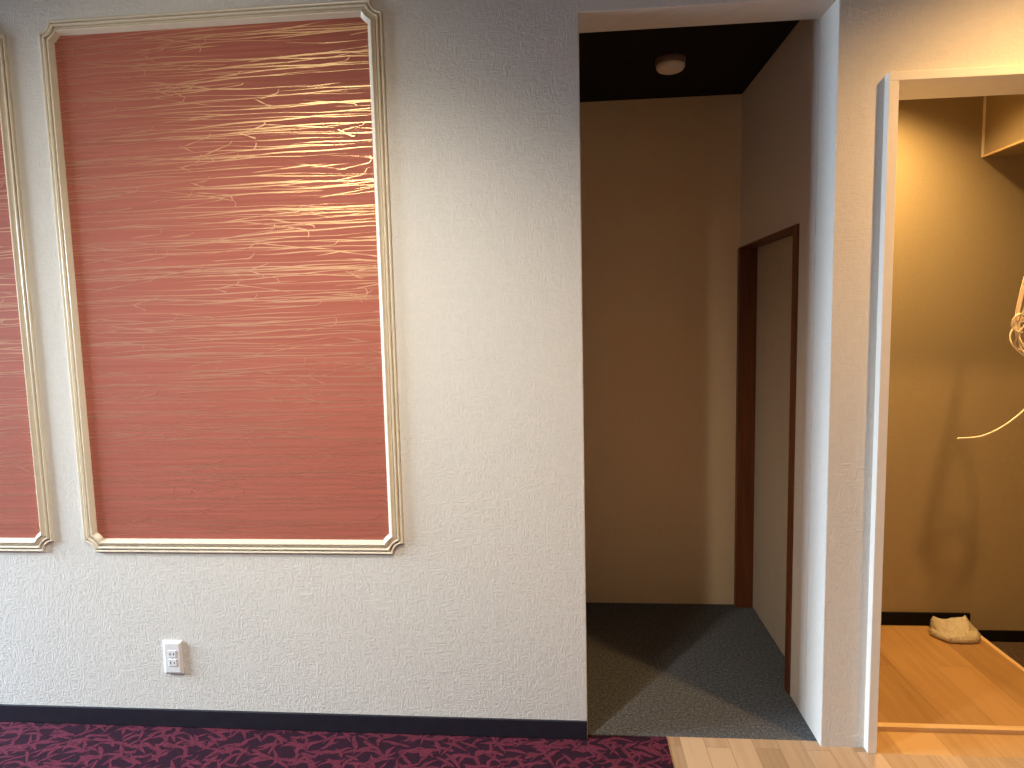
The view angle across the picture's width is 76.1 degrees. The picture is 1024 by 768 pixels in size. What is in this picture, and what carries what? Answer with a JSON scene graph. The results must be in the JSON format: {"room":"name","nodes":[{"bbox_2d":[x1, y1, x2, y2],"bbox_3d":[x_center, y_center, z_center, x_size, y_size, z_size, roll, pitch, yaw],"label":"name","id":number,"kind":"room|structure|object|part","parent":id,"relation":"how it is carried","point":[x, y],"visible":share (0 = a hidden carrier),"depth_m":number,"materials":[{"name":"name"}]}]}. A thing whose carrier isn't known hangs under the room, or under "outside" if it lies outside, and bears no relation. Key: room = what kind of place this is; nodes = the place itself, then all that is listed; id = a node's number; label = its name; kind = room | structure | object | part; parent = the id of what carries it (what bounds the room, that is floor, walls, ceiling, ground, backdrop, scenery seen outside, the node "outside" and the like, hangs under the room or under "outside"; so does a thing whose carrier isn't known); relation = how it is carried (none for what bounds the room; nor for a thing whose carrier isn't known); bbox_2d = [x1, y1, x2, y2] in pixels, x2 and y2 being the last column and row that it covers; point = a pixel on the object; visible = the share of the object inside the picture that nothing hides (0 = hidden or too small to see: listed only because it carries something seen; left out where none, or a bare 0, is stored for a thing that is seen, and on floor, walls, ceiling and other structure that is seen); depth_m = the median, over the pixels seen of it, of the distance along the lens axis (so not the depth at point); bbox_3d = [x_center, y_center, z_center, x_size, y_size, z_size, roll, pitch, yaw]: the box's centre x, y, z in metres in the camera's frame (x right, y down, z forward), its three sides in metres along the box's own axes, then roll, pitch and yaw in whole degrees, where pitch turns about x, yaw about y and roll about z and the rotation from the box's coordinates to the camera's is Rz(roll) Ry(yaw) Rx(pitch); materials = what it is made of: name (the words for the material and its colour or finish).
{"room":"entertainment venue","nodes":[
{"label":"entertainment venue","id":0,"kind":"room"},
{"bbox_2d":[0,602,816,767],"bbox_3d":[-1.772,1.448,0.391,5.460,0.082,6.059,-1,6,5],"label":"floor","id":1,"kind":"structure","parent":0,"point":[654,669],"depth_m":2.26,"materials":[{"name":"grey carpet"}]},
{"bbox_2d":[0,0,1023,747],"bbox_3d":[-0.718,-0.082,2.210,7.300,2.760,0.145,-1,6,5],"label":"wall","id":2,"kind":"structure","parent":0,"point":[480,610],"depth_m":2.10,"materials":[{"name":"white paint"}]},
{"bbox_2d":[0,34,53,551],"bbox_3d":[-2.167,-0.279,2.230,1.121,1.748,0.015,-1,6,5],"label":"wall panel","id":3,"kind":"object","parent":2,"relation":"attached to","point":[26,524],"visible":1,"depth_m":2.22,"materials":[{"name":"red fabric"}]},
{"bbox_2d":[0,123,39,537],"bbox_3d":[-2.167,-0.279,2.236,1.061,1.688,0.001,-1,6,5],"label":"print","id":4,"kind":"object","parent":3,"relation":"on","point":[19,421],"depth_m":2.22,"materials":[{"name":"red fabric"}]},
{"bbox_3d":[-2.148,0.567,2.313,1.048,0.048,0.015,-1,6,5],"label":"moulding rail","id":5,"kind":"part","parent":3,"relation":"part of","materials":[{"name":"beige paint"}]},
{"bbox_3d":[-1.624,0.549,2.268,0.069,0.069,0.015,-1,6,5],"label":"corner moulding","id":6,"kind":"part","parent":3,"relation":"part of","materials":[{"name":"beige paint"}]},
{"bbox_2d":[163,640,184,673],"bbox_3d":[-1.177,0.950,2.272,0.070,0.120,0.013,-1,6,5],"label":"wall socket","id":7,"kind":"object","parent":2,"relation":"attached to","point":[172,649],"visible":1,"depth_m":2.27,"materials":[{"name":"white plastic"}]},
{"bbox_2d":[168,651,175,657],"bbox_3d":[-1.178,0.935,2.266,0.029,0.025,0.002,-1,6,5],"label":"socket","id":8,"kind":"object","parent":7,"relation":"attached to","point":[171,654],"depth_m":2.27,"materials":[{"name":"white plastic"}]},
{"bbox_2d":[168,659,176,665],"bbox_3d":[-1.177,0.966,2.269,0.029,0.025,0.002,-1,6,5],"label":"socket","id":9,"kind":"object","parent":7,"relation":"attached to","point":[171,662],"depth_m":2.27,"materials":[{"name":"white plastic"}]},
{"bbox_2d":[38,0,403,553],"bbox_3d":[-0.936,-0.297,2.126,1.121,1.748,0.015,-1,6,5],"label":"wall panel","id":10,"kind":"object","parent":2,"relation":"attached to","point":[220,177],"visible":1,"depth_m":2.12,"materials":[{"name":"red fabric"}]},
{"bbox_3d":[-1.479,-1.124,2.087,0.069,0.069,0.015,-1,6,5],"label":"corner moulding","id":11,"kind":"part","parent":10,"relation":"part of","materials":[{"name":"beige paint"}]},
{"bbox_3d":[-1.471,-0.289,2.171,0.048,1.675,0.015,-1,6,5],"label":"moulding rail","id":12,"kind":"part","parent":10,"relation":"part of","materials":[{"name":"beige paint"}]},
{"bbox_3d":[-1.441,0.546,2.252,0.069,0.069,0.015,-1,6,5],"label":"corner moulding","id":13,"kind":"part","parent":10,"relation":"part of","materials":[{"name":"beige paint"}]},
{"bbox_3d":[-0.956,-1.142,2.042,1.048,0.048,0.015,-1,6,5],"label":"moulding rail","id":14,"kind":"part","parent":10,"relation":"part of","materials":[{"name":"beige paint"}]},
{"bbox_3d":[-0.916,0.549,2.209,1.048,0.048,0.015,-1,6,5],"label":"moulding rail","id":15,"kind":"part","parent":10,"relation":"part of","materials":[{"name":"beige paint"}]},
{"bbox_3d":[-0.431,-1.139,1.998,0.069,0.069,0.015,-1,6,5],"label":"corner moulding","id":16,"kind":"part","parent":10,"relation":"part of","materials":[{"name":"beige paint"}]},
{"bbox_3d":[-0.402,-0.305,2.080,0.048,1.675,0.015,-1,6,5],"label":"moulding rail","id":17,"kind":"part","parent":10,"relation":"part of","materials":[{"name":"beige paint"}]},
{"bbox_3d":[-0.393,0.530,2.164,0.069,0.069,0.015,-1,6,5],"label":"corner moulding","id":18,"kind":"part","parent":10,"relation":"part of","materials":[{"name":"beige paint"}]},
{"bbox_2d":[0,704,586,739],"bbox_3d":[-2.041,1.185,2.370,4.599,0.064,0.008,-1,6,5],"label":"baseboard","id":19,"kind":"structure","parent":2,"relation":"attached to","point":[261,720],"depth_m":2.26,"materials":[{"name":"black plastic"}]},
{"bbox_2d":[864,65,1023,752],"bbox_3d":[1.566,0.124,2.034,0.906,2.081,0.188,-1,6,5],"label":"trim","id":20,"kind":"structure","parent":2,"relation":"attached to","point":[994,80],"depth_m":1.96,"materials":[{"name":"white paint"}]},
{"bbox_2d":[877,722,1023,734],"bbox_3d":[1.555,1.207,2.180,0.785,0.136,0.024,-1,6,5],"label":"trim","id":21,"kind":"structure","parent":2,"relation":"attached to","point":[882,726],"depth_m":2.17,"materials":[{"name":"brown wood"}]},
{"bbox_2d":[580,94,741,603],"bbox_3d":[0.746,-0.092,3.132,0.860,2.531,0.100,-1,6,5],"label":"wall","id":22,"kind":"structure","parent":0,"point":[661,177],"depth_m":3.08,"materials":[{"name":"beige paint"}]},
{"bbox_2d":[579,20,799,101],"bbox_3d":[0.620,-1.274,2.512,0.750,0.050,0.914,-1,6,5],"label":"ceiling","id":23,"kind":"structure","parent":0,"point":[724,59],"depth_m":2.52,"materials":[{"name":"black paint"}]},
{"bbox_2d":[655,53,685,74],"bbox_3d":[0.609,-1.224,2.516,0.114,0.050,0.114,-1,6,5],"label":"ceiling light","id":24,"kind":"object","parent":23,"relation":"attached to","point":[670,63],"visible":1,"depth_m":2.48,"materials":[{"name":"white plastic"}]},
{"bbox_2d":[666,736,866,752],"bbox_3d":[0.824,1.216,2.139,0.622,0.080,0.054,-1,6,5],"label":"floor","id":25,"kind":"structure","parent":0,"point":[688,742],"depth_m":2.14,"materials":[{"name":"brown wood"}]},
{"bbox_2d":[740,19,819,718],"bbox_3d":[1.077,-0.046,2.598,0.110,2.531,0.914,-1,6,5],"label":"wall","id":26,"kind":"structure","parent":0,"point":[780,105],"depth_m":2.29,"materials":[{"name":"white paint"}]},
{"bbox_2d":[734,223,799,694],"bbox_3d":[1.080,0.259,2.701,0.114,1.704,0.768,-1,6,5],"label":"door","id":27,"kind":"structure","parent":26,"relation":"in","point":[768,266],"depth_m":2.85,"materials":[{"name":"red wood"}]},
{"bbox_2d":[669,747,1023,767],"bbox_3d":[1.522,1.454,-0.430,2.438,0.080,4.973,-1,6,5],"label":"floor","id":28,"kind":"structure","parent":0,"point":[682,757],"depth_m":2.05,"materials":[{"name":"brown wood"}]},
{"bbox_2d":[877,731,1023,757],"bbox_3d":[1.598,1.202,2.105,0.885,0.080,0.117,-1,6,5],"label":"floor","id":29,"kind":"structure","parent":0,"point":[888,742],"depth_m":2.12,"materials":[{"name":"brown wood"}]},
{"bbox_2d":[878,625,1023,725],"bbox_3d":[1.577,1.171,2.553,0.767,0.135,0.726,-1,6,5],"label":"wood floor","id":30,"kind":"structure","parent":0,"point":[924,678],"depth_m":2.44,"materials":[{"name":"brown wood"}]},
{"bbox_2d":[929,615,980,643],"bbox_3d":[1.882,1.030,2.774,0.200,0.088,0.139,-1,6,5],"label":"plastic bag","id":31,"kind":"object","parent":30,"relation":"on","point":[955,630],"visible":1,"depth_m":2.76,"materials":[{"name":"white plastic"}]},
{"bbox_2d":[981,635,1023,670],"bbox_3d":[1.968,1.164,2.520,0.018,0.136,0.726,-1,6,5],"label":"trim","id":32,"kind":"structure","parent":30,"relation":"attached to","point":[982,637],"depth_m":2.63,"materials":[{"name":"brown wood"}]},
{"bbox_2d":[881,96,1023,630],"bbox_3d":[2.123,-0.060,2.800,1.940,2.570,0.100,-1,6,5],"label":"wall","id":33,"kind":"structure","parent":0,"point":[954,518],"depth_m":2.77,"materials":[{"name":"beige paint"}]},
{"bbox_2d":[881,612,969,625],"bbox_3d":[1.613,1.038,2.898,0.785,0.060,0.009,-1,6,5],"label":"baseboard","id":34,"kind":"structure","parent":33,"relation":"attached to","point":[887,618],"depth_m":2.88,"materials":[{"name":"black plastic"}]},
{"bbox_2d":[978,630,1023,641],"bbox_3d":[2.510,1.096,2.829,1.008,0.050,0.009,-1,6,5],"label":"baseboard","id":35,"kind":"structure","parent":33,"relation":"attached to","point":[990,635],"depth_m":2.86,"materials":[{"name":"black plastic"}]},
{"bbox_2d":[981,94,1023,157],"bbox_3d":[2.410,-1.102,2.280,1.050,0.407,0.675,-1,6,5],"label":"shelf","id":36,"kind":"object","parent":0,"point":[1003,115],"depth_m":2.56,"materials":[{"name":"beige wood"}]},
{"bbox_3d":[1.918,-1.128,2.654,0.007,0.407,0.010,-1,6,5],"label":"wall trim","id":37,"kind":"part","parent":36,"relation":"part of","materials":[{"name":"beige paint"}]},
{"bbox_3d":[1.899,-0.896,2.343,0.012,0.008,0.674,-1,6,5],"label":"corner trim","id":38,"kind":"part","parent":36,"relation":"part of","materials":[{"name":"brown wood"}]},
{"bbox_2d":[991,642,1023,667],"bbox_3d":[2.480,1.191,2.473,1.010,0.068,0.740,-1,6,5],"label":"floor","id":39,"kind":"structure","parent":0,"point":[1014,650],"depth_m":2.79,"materials":[{"name":"brown wood"}]},
{"bbox_3d":[2.060,-1.324,2.277,1.940,0.050,0.695,-1,6,5],"label":"ceiling","id":40,"kind":"structure","parent":0,"visible":0},
{"bbox_2d":[957,277,1023,438],"bbox_3d":[1.639,-0.542,2.109,0.326,1.453,0.115,-3,6,-18],"label":"cable coil","id":41,"kind":"object","parent":40,"relation":"hanging from","point":[1017,328],"visible":1,"depth_m":2.17,"materials":[{"name":"white plastic"}]}
]}

